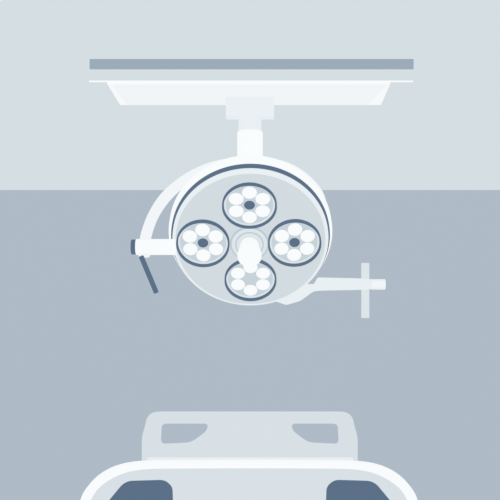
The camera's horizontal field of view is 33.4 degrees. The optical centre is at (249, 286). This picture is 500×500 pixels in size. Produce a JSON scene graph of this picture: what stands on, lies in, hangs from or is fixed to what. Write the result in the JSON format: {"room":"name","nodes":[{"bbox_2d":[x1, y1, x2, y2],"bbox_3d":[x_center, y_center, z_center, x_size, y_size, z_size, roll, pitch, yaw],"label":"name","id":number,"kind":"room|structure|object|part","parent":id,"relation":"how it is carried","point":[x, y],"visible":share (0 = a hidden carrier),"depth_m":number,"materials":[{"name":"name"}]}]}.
{"room":"operating room","nodes":[
{"label":"operating room","id":0,"kind":"room"},
{"bbox_2d":[0,190,499,499],"bbox_3d":[0.000,0.527,5.610,5.200,2.346,0.120,0,0,0],"label":"wall","id":1,"kind":"structure","parent":0,"point":[89,350],"depth_m":5.55,"materials":[{"name":"paint"}]},
{"bbox_2d":[0,0,499,189],"bbox_3d":[0.000,-0.706,2.335,5.440,0.120,6.670,0,0,0],"label":"ceiling","id":2,"kind":"structure","parent":0,"point":[60,129],"depth_m":2.74,"materials":[{"name":"paint"}]},
{"bbox_2d":[89,81,412,317],"bbox_3d":[0.003,-0.267,2.835,1.014,0.759,0.458,0,0,0],"label":"light","id":3,"kind":"object","parent":2,"relation":"hanging from","point":[250,227],"visible":1,"depth_m":2.79,"materials":[{"name":"white metal"}]},
{"bbox_3d":[-0.340,-0.042,2.800,0.066,0.129,0.017,0,0,0],"label":"tilt lever","id":4,"kind":"part","parent":3,"relation":"part of","materials":[{"name":"blue metal"}]},
{"bbox_3d":[-0.059,-0.270,2.830,0.638,0.340,0.030,0,0,0],"label":"yoke arm","id":5,"kind":"part","parent":3,"relation":"part of","materials":[{"name":"metal"}]},
{"bbox_3d":[-0.002,-0.118,2.798,0.082,0.101,0.105,0,0,0],"label":"sterile handle","id":6,"kind":"part","parent":3,"relation":"part of","materials":[{"name":"white plastic"}]},
{"bbox_3d":[-0.002,-0.145,2.831,0.121,0.103,0.068,0,0,0],"label":"hub plate","id":7,"kind":"part","parent":3,"relation":"part of","materials":[{"name":"grey metal"}]},
{"bbox_3d":[0.285,0.015,3.030,0.411,0.099,0.030,0,0,0],"label":"arm","id":8,"kind":"part","parent":3,"relation":"part of","materials":[{"name":"metal"}]},
{"bbox_3d":[0.419,0.013,3.030,0.029,0.200,0.029,0,0,0],"label":"grip post","id":9,"kind":"part","parent":3,"relation":"part of","materials":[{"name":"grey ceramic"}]},
{"bbox_2d":[90,59,413,68],"bbox_3d":[0.004,-0.637,2.362,0.918,0.038,0.004,0,0,0],"label":"ceiling strip","id":10,"kind":"object","parent":2,"relation":"attached to","point":[94,63],"visible":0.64,"depth_m":2.36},
{"bbox_3d":[0.000,1.750,2.335,5.440,0.100,6.670,0,0,0],"label":"floor","id":11,"kind":"structure","parent":0,"visible":0},
{"bbox_2d":[81,411,416,499],"bbox_3d":[-0.002,1.185,4.117,1.307,1.031,1.912,0,0,0],"label":"hospital bed","id":12,"kind":"object","parent":11,"relation":"on","point":[240,455],"visible":1,"depth_m":3.17,"materials":[{"name":"white plastic"}]},
{"bbox_3d":[-0.004,1.013,3.200,1.302,0.687,0.060,0,0,0],"label":"footboard","id":13,"kind":"part","parent":12,"relation":"part of","materials":[{"name":"white plastic"}]},
{"bbox_3d":[-0.004,0.998,3.169,1.225,0.615,0.008,0,0,0],"label":"footboard panel","id":14,"kind":"part","parent":12,"relation":"part of","materials":[{"name":"white plastic"}]},
{"bbox_3d":[-0.002,1.024,5.050,1.306,0.534,0.045,0,0,0],"label":"headboard","id":15,"kind":"part","parent":12,"relation":"part of","materials":[{"name":"white plastic"}]},
{"bbox_3d":[0.001,1.094,5.019,1.241,0.133,0.018,0,0,0],"label":"headboard rail","id":16,"kind":"part","parent":12,"relation":"part of","materials":[{"name":"plastic"}]}
]}

